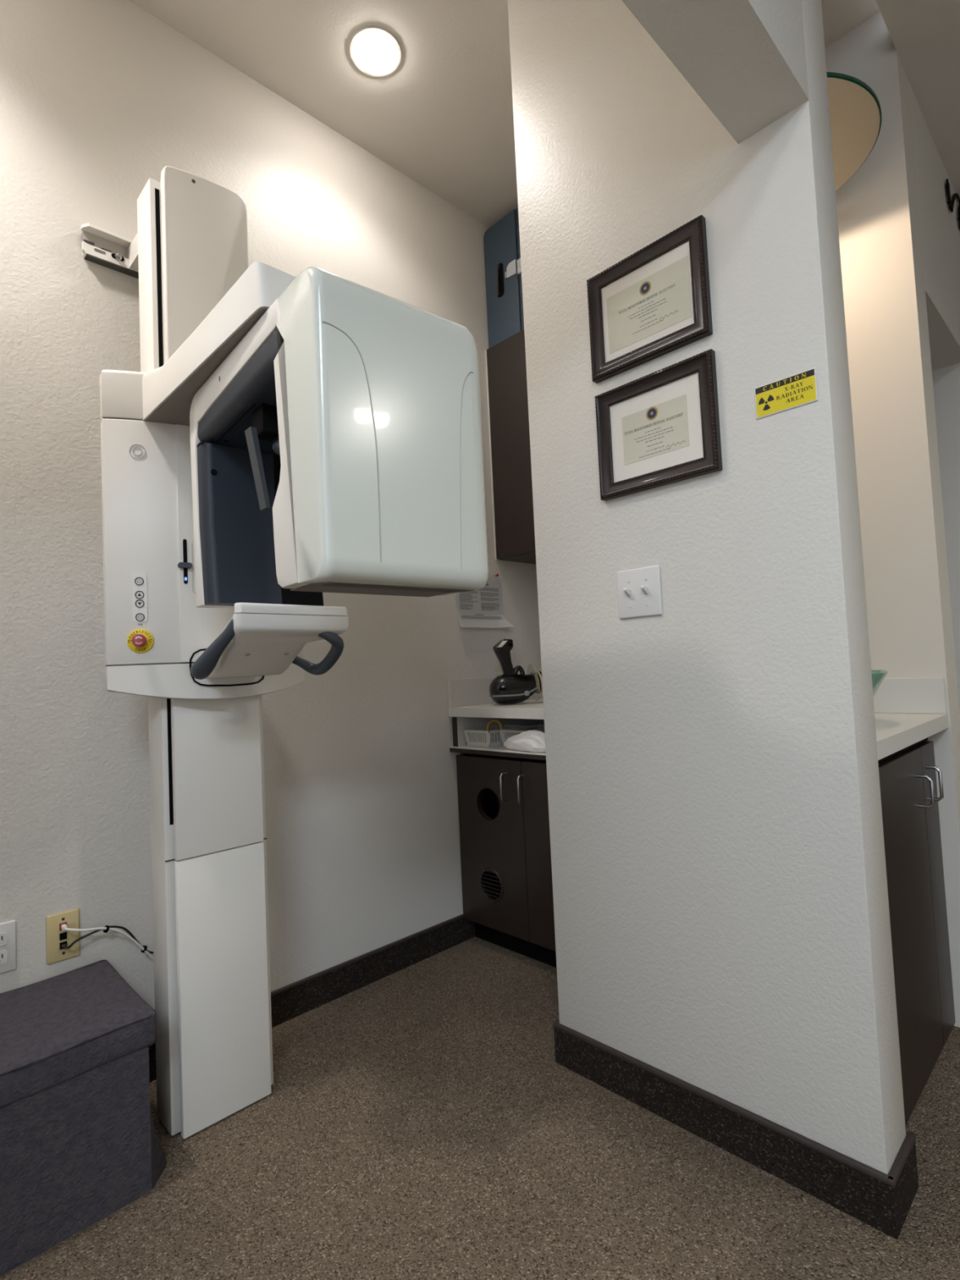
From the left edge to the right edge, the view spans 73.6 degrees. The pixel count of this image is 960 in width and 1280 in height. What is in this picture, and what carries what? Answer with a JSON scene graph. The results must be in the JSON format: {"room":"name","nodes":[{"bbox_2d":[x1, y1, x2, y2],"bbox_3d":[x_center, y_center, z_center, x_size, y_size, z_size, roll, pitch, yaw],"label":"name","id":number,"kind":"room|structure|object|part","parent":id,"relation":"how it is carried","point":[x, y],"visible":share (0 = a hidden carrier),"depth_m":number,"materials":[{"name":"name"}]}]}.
{"room":"radiology room","nodes":[
{"label":"radiology room","id":0,"kind":"room"},
{"bbox_2d":[0,0,542,1009],"bbox_3d":[-0.782,-0.331,2.001,3.110,3.000,0.120,0,-4,-44],"label":"wall","id":1,"kind":"structure","parent":0,"point":[98,97],"depth_m":1.80,"materials":[{"name":"white paint"}]},
{"bbox_2d":[0,920,16,973],"bbox_3d":[-1.118,0.718,1.487,0.070,0.114,0.009,0,-4,-44],"label":"power outlet","id":2,"kind":"object","parent":1,"relation":"attached to","point":[8,929],"visible":1,"depth_m":1.50,"materials":[{"name":"white plastic"}]},
{"bbox_2d":[0,932,7,946],"bbox_3d":[-1.117,0.697,1.487,0.034,0.029,0.004,0,-4,-44],"label":"receptacle","id":3,"kind":"object","parent":2,"relation":"attached to","point":[3,935],"depth_m":1.49,"materials":[{"name":"white plastic"}]},
{"bbox_2d":[0,950,8,964],"bbox_3d":[-1.115,0.737,1.485,0.034,0.029,0.004,0,-4,-44],"label":"receptacle","id":4,"kind":"object","parent":2,"relation":"attached to","point":[3,953],"depth_m":1.49,"materials":[{"name":"white plastic"}]},
{"bbox_2d":[45,908,79,964],"bbox_3d":[-1.025,0.729,1.577,0.070,0.116,0.008,0,-4,-44],"label":"outlet","id":5,"kind":"object","parent":1,"relation":"attached to","point":[55,936],"visible":0.99,"depth_m":1.57,"materials":[{"name":"beige plastic"}]},
{"bbox_2d":[59,941,66,950],"bbox_3d":[-1.023,0.749,1.574,0.015,0.016,0.004,0,-4,-44],"label":"socket","id":6,"kind":"object","parent":5,"relation":"attached to","point":[60,942],"depth_m":1.57,"materials":[{"name":"black plastic"}]},
{"bbox_2d":[59,931,66,940],"bbox_3d":[-1.024,0.727,1.575,0.015,0.016,0.004,0,-4,-44],"label":"socket","id":7,"kind":"object","parent":5,"relation":"attached to","point":[63,935],"depth_m":1.57,"materials":[{"name":"black plastic"}]},
{"bbox_2d":[59,921,66,930],"bbox_3d":[-1.025,0.703,1.576,0.015,0.016,0.004,0,-4,-44],"label":"socket","id":8,"kind":"object","parent":5,"relation":"attached to","point":[60,922],"depth_m":1.57,"materials":[{"name":"red"}]},
{"bbox_2d":[61,924,153,961],"bbox_3d":[-0.906,0.823,1.626,0.257,0.256,0.040,-1,-3,-36],"label":"cable","id":9,"kind":"object","parent":1,"relation":"attached to","point":[64,927],"visible":0.73,"depth_m":1.61,"materials":[{"name":"white plastic"}]},
{"bbox_2d":[102,924,109,933],"bbox_3d":[-0.938,0.726,1.610,0.014,0.018,0.017,0,-4,-44],"label":"cable tie","id":10,"kind":"object","parent":9,"relation":"attached to","point":[106,931],"visible":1,"depth_m":1.61,"materials":[{"name":"black plastic"}]},
{"bbox_2d":[141,945,146,952],"bbox_3d":[-0.873,0.803,1.667,0.014,0.018,0.017,0,-4,-44],"label":"cable tie","id":11,"kind":"object","parent":9,"relation":"attached to","point":[144,946],"visible":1,"depth_m":1.66,"materials":[{"name":"black plastic"}]},
{"bbox_2d":[61,925,153,954],"bbox_3d":[-0.924,0.778,1.639,0.241,0.112,0.036,0,-4,-44],"label":"cable","id":12,"kind":"object","parent":1,"relation":"attached to","point":[64,945],"visible":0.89,"depth_m":1.59,"materials":[{"name":"black plastic"}]},
{"bbox_2d":[148,914,475,1082],"bbox_3d":[-0.860,1.111,1.699,2.335,0.101,0.013,0,-4,-44],"label":"baseboard","id":13,"kind":"structure","parent":1,"relation":"attached to","point":[289,1002],"depth_m":2.14,"materials":[{"name":"carpet"}]},
{"bbox_2d":[455,575,514,627],"bbox_3d":[0.021,-0.163,2.644,0.288,0.224,0.048,0,-4,-44],"label":"paper notice","id":14,"kind":"object","parent":1,"relation":"attached to","point":[482,607],"visible":0.83,"depth_m":2.66,"materials":[{"name":"white paper"}]},
{"bbox_2d":[485,328,536,564],"bbox_3d":[0.419,-0.827,2.600,0.308,0.918,0.759,0,-4,-44],"label":"upper cabinet","id":15,"kind":"object","parent":1,"relation":"attached to","point":[505,361],"visible":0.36,"depth_m":2.68,"materials":[{"name":"brown laminate"}]},
{"bbox_2d":[483,207,524,348],"bbox_3d":[0.186,-1.537,2.776,0.220,0.535,0.270,0,-4,-44],"label":"case","id":16,"kind":"object","parent":15,"relation":"on","point":[502,255],"visible":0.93,"depth_m":2.73,"materials":[{"name":"blue"}]},
{"bbox_3d":[0.076,-1.540,2.745,0.019,0.126,0.023,0,-4,-44],"label":"carry handle","id":17,"kind":"part","parent":16,"relation":"part of","materials":[{"name":"black plastic"}]},
{"bbox_3d":[0.259,-1.542,2.713,0.203,0.533,0.077,0,-4,-44],"label":"case lid","id":18,"kind":"part","parent":16,"relation":"part of","materials":[{"name":"blue"}]},
{"bbox_2d":[128,0,518,227],"bbox_3d":[-0.284,-1.922,1.488,2.870,0.080,1.515,0,-4,-44],"label":"ceiling","id":19,"kind":"structure","parent":0,"point":[442,119],"depth_m":2.10,"materials":[{"name":"beige paint"}]},
{"bbox_2d":[349,25,401,76],"bbox_3d":[-0.329,-1.842,2.021,0.164,0.026,0.164,0,-4,-44],"label":"recessed light","id":20,"kind":"object","parent":19,"relation":"in","point":[375,51],"visible":1,"depth_m":2.00,"materials":[{"name":"white glass"}]},
{"bbox_2d":[0,936,959,1279],"bbox_3d":[1.560,1.036,0.549,7.400,0.080,5.350,0,-4,-44],"label":"floor","id":21,"kind":"structure","parent":0,"point":[421,1121],"depth_m":1.31,"materials":[{"name":"carpet"}]},
{"bbox_2d":[0,960,167,1276],"bbox_3d":[-1.058,0.968,1.228,0.774,0.361,0.392,0,-4,-44],"label":"storage ottoman","id":22,"kind":"object","parent":21,"relation":"on","point":[80,1144],"visible":1,"depth_m":1.26,"materials":[{"name":"grey fabric"}]},
{"bbox_3d":[-1.077,0.826,1.226,0.745,0.077,0.388,0,-4,-44],"label":"lid","id":23,"kind":"part","parent":22,"relation":"part of","materials":[{"name":"grey fabric"}]},
{"bbox_2d":[80,165,488,1138],"bbox_3d":[-0.470,-0.041,1.407,0.486,2.327,1.125,0,-4,-44],"label":"machine","id":24,"kind":"object","parent":21,"relation":"on","point":[280,440],"visible":1,"depth_m":1.44,"materials":[{"name":"white plastic"}]},
{"bbox_3d":[-0.960,-1.068,1.796,0.270,0.040,0.004,0,-4,-44],"label":"bracket plate","id":25,"kind":"part","parent":24,"relation":"part of","materials":[{"name":"grey metal"}]},
{"bbox_3d":[-0.687,-0.174,1.494,0.030,0.012,0.012,-1,-3,-32],"label":"slider knob","id":26,"kind":"part","parent":24,"relation":"part of","materials":[{"name":"grey plastic"}]},
{"bbox_3d":[-0.625,-0.229,1.567,0.210,0.560,0.019,0,-4,-44],"label":"carriage plate","id":27,"kind":"part","parent":24,"relation":"part of","materials":[{"name":"white plastic"}]},
{"bbox_3d":[-0.647,0.229,1.582,0.213,0.570,0.019,0,-4,-44],"label":"panel","id":28,"kind":"part","parent":24,"relation":"part of","materials":[{"name":"white metal"}]},
{"bbox_3d":[-0.473,-0.584,1.411,0.338,0.115,0.680,0,-4,-44],"label":"overhead arm","id":29,"kind":"part","parent":24,"relation":"part of","materials":[{"name":"white plastic"}]},
{"bbox_3d":[-0.619,0.827,1.554,0.213,0.623,0.019,0,-4,-44],"label":"panel","id":30,"kind":"part","parent":24,"relation":"part of","materials":[{"name":"white metal"}]},
{"bbox_3d":[-0.158,-0.084,1.077,0.275,0.007,0.138,0,-3,-40],"label":"underside panel","id":31,"kind":"part","parent":24,"relation":"part of","materials":[{"name":"brown"}]},
{"bbox_2d":[449,716,556,967],"bbox_3d":[0.377,0.706,2.418,0.624,0.862,0.755,0,-4,-44],"label":"base cabinet","id":32,"kind":"object","parent":21,"relation":"on","point":[503,802],"visible":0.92,"depth_m":2.32,"materials":[{"name":"brown laminate"}]},
{"bbox_3d":[0.046,0.750,2.373,0.018,0.624,0.339,0,-4,-44],"label":"door","id":33,"kind":"part","parent":32,"relation":"part of","materials":[{"name":"brown laminate"}]},
{"bbox_2d":[447,676,543,719],"bbox_3d":[0.357,0.202,2.445,0.615,0.144,0.755,0,-4,-44],"label":"countertop","id":34,"kind":"structure","parent":32,"relation":"on","point":[467,697],"depth_m":2.50,"materials":[{"name":"white laminate"}]},
{"bbox_2d":[488,639,542,704],"bbox_3d":[0.171,0.121,2.513,0.273,0.255,0.145,-2,-3,-21],"label":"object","id":35,"kind":"object","parent":34,"relation":"on","point":[510,687],"visible":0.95,"depth_m":2.48,"materials":[{"name":"black plastic"}]},
{"bbox_2d":[463,724,527,747],"bbox_3d":[0.066,0.377,2.528,0.224,0.062,0.145,0,-4,-44],"label":"plastic basket","id":36,"kind":"object","parent":32,"relation":"on","point":[486,740],"visible":0.62,"depth_m":2.46,"materials":[{"name":"white plastic"}]},
{"bbox_2d":[486,719,502,736],"bbox_3d":[0.057,0.342,2.487,0.066,0.066,0.020,-4,-3,24],"label":"ring","id":37,"kind":"object","parent":36,"relation":"in","point":[491,722],"visible":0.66,"depth_m":2.49,"materials":[{"name":"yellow plastic"}]},
{"bbox_2d":[449,745,546,755],"bbox_3d":[0.365,0.392,2.436,0.615,0.004,0.755,0,-4,-44],"label":"shelf","id":38,"kind":"object","parent":32,"relation":"attached to","point":[500,750],"depth_m":2.35,"materials":[{"name":"white laminate"}]},
{"bbox_3d":[0.085,0.527,2.295,0.034,0.101,0.008,0,-4,-44],"label":"handle","id":39,"kind":"part","parent":32,"relation":"part of","materials":[{"name":"silver metal"}]},
{"bbox_3d":[0.143,0.521,2.235,0.034,0.101,0.008,0,-4,-44],"label":"handle","id":40,"kind":"part","parent":32,"relation":"part of","materials":[{"name":"silver metal"}]},
{"bbox_2d":[499,724,544,746],"bbox_3d":[0.201,0.368,2.471,0.224,0.062,0.138,0,-4,-44],"label":"plastic basket","id":41,"kind":"object","parent":32,"relation":"on","point":[512,731],"visible":0.31,"depth_m":2.44,"materials":[{"name":"white plastic"}]},
{"bbox_2d":[503,729,546,752],"bbox_3d":[0.169,0.353,2.262,0.073,0.074,0.230,0,-4,-44],"label":"plastic bag","id":42,"kind":"object","parent":32,"relation":"on","point":[534,740],"visible":0.85,"depth_m":2.22,"materials":[{"name":"white plastic"}]},
{"bbox_3d":[0.306,0.726,2.105,0.018,0.624,0.404,0,-4,-44],"label":"door","id":43,"kind":"part","parent":32,"relation":"part of","materials":[{"name":"brown laminate"}]},
{"bbox_2d":[878,737,955,1126],"bbox_3d":[0.840,0.675,1.744,0.701,0.818,0.642,0,-4,-44],"label":"vanity cabinet","id":44,"kind":"object","parent":21,"relation":"on","point":[921,952],"visible":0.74,"depth_m":1.56,"materials":[{"name":"brown laminate"}]},
{"bbox_3d":[1.006,0.266,1.573,0.701,0.033,0.020,0,-4,-44],"label":"rail","id":45,"kind":"part","parent":44,"relation":"part of","materials":[{"name":"black wood"}]},
{"bbox_2d":[873,677,948,759],"bbox_3d":[0.819,0.195,1.765,0.701,0.140,0.646,0,-4,-44],"label":"countertop","id":46,"kind":"structure","parent":44,"relation":"on","point":[909,711],"depth_m":1.78,"materials":[{"name":"white laminate"}]},
{"bbox_2d":[871,670,888,696],"bbox_3d":[0.847,0.155,1.696,0.402,0.132,0.402,0,-4,-44],"label":"sink bowl","id":47,"kind":"object","parent":46,"relation":"on","point":[877,676],"visible":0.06,"depth_m":1.55,"materials":[{"name":"green"}]},
{"bbox_3d":[1.137,0.386,1.635,0.008,0.084,0.034,0,-4,-44],"label":"handle","id":48,"kind":"part","parent":44,"relation":"part of","materials":[{"name":"silver metal"}]},
{"bbox_3d":[1.230,0.668,1.735,0.150,0.770,0.019,0,-4,-44],"label":"door","id":49,"kind":"part","parent":44,"relation":"part of","materials":[{"name":"brown laminate"}]},
{"bbox_3d":[1.211,0.382,1.707,0.008,0.093,0.034,0,-4,-44],"label":"handle","id":50,"kind":"part","parent":44,"relation":"part of","materials":[{"name":"silver metal"}]},
{"bbox_2d":[507,0,906,1174],"bbox_3d":[0.455,-0.410,1.536,0.135,3.000,0.755,0,-4,-44],"label":"wall","id":51,"kind":"structure","parent":0,"point":[722,925],"depth_m":1.39,"materials":[{"name":"white paint"}]},
{"bbox_2d":[617,564,662,618],"bbox_3d":[0.369,-0.112,1.509,0.026,0.116,0.116,0,-4,-44],"label":"light switch","id":52,"kind":"object","parent":51,"relation":"attached to","point":[639,589],"visible":1,"depth_m":1.51,"materials":[{"name":"white plastic"}]},
{"bbox_2d":[586,214,712,383],"bbox_3d":[0.383,-0.781,1.494,0.025,0.259,0.305,0,-4,-44],"label":"framed certificate","id":53,"kind":"object","parent":51,"relation":"attached to","point":[655,302],"visible":1,"depth_m":1.48,"materials":[{"name":"black wood"}]},
{"bbox_2d":[627,298,666,334],"bbox_3d":[0.389,-0.755,1.493,0.001,0.056,0.101,0,-4,-44],"label":"print","id":54,"kind":"object","parent":53,"relation":"attached to","point":[664,299],"depth_m":1.49},
{"bbox_2d":[594,348,722,501],"bbox_3d":[0.399,-0.484,1.477,0.025,0.260,0.302,0,-4,-44],"label":"framed certificate","id":55,"kind":"object","parent":51,"relation":"attached to","point":[660,428],"visible":1,"depth_m":1.47,"materials":[{"name":"black wood"}]},
{"bbox_2d":[634,426,672,457],"bbox_3d":[0.401,-0.458,1.480,0.001,0.056,0.101,0,-4,-44],"label":"print","id":56,"kind":"object","parent":55,"relation":"attached to","point":[660,427],"depth_m":1.48},
{"bbox_2d":[552,1019,918,1239],"bbox_3d":[0.522,1.036,1.467,0.160,0.101,0.780,0,-4,-44],"label":"baseboard","id":57,"kind":"structure","parent":51,"relation":"attached to","point":[882,1201],"depth_m":1.31,"materials":[{"name":"carpet"}]},
{"bbox_2d":[754,367,817,419],"bbox_3d":[0.608,-0.490,1.279,0.004,0.065,0.118,0,-4,-44],"label":"caution sign","id":58,"kind":"object","parent":51,"relation":"attached to","point":[798,389],"visible":1,"depth_m":1.27,"materials":[{"name":"yellow plastic"}]},
{"bbox_2d":[622,0,959,714],"bbox_3d":[1.137,-0.414,2.129,5.800,3.000,0.652,0,-4,-44],"label":"wall","id":59,"kind":"structure","parent":0,"point":[745,60],"depth_m":1.26,"materials":[{"name":"white paint"}]},
{"bbox_2d":[946,178,959,226],"bbox_3d":[1.783,-1.628,2.406,0.334,0.148,0.010,0,-4,-44],"label":"wall decoration","id":60,"kind":"object","parent":59,"relation":"attached to","point":[951,204],"depth_m":2.33,"materials":[{"name":"black metal"}]},
{"bbox_2d":[821,0,879,47],"bbox_3d":[0.724,-1.876,1.861,0.705,0.070,0.652,0,-4,-44],"label":"ceiling","id":61,"kind":"structure","parent":0,"point":[840,17],"depth_m":1.90,"materials":[{"name":"beige paint"}]},
{"bbox_2d":[826,71,881,191],"bbox_3d":[0.782,-1.569,1.797,0.552,0.554,0.552,0,-4,-44],"label":"mirror","id":62,"kind":"object","parent":61,"relation":"hanging from","point":[855,108],"visible":0.27,"depth_m":1.64,"materials":[{"name":"beige mirror"}]},
{"bbox_2d":[824,10,959,1027],"bbox_3d":[1.093,-0.414,2.085,0.135,3.000,0.652,0,-4,-44],"label":"wall","id":63,"kind":"structure","parent":0,"point":[908,595],"depth_m":1.87,"materials":[{"name":"beige paint"}]},
{"bbox_2d":[875,0,959,196],"bbox_3d":[2.009,-1.873,0.084,7.400,0.080,3.678,0,-4,-44],"label":"ceiling","id":64,"kind":"structure","parent":0,"point":[925,34],"depth_m":1.90,"materials":[{"name":"beige paint"}]}
]}

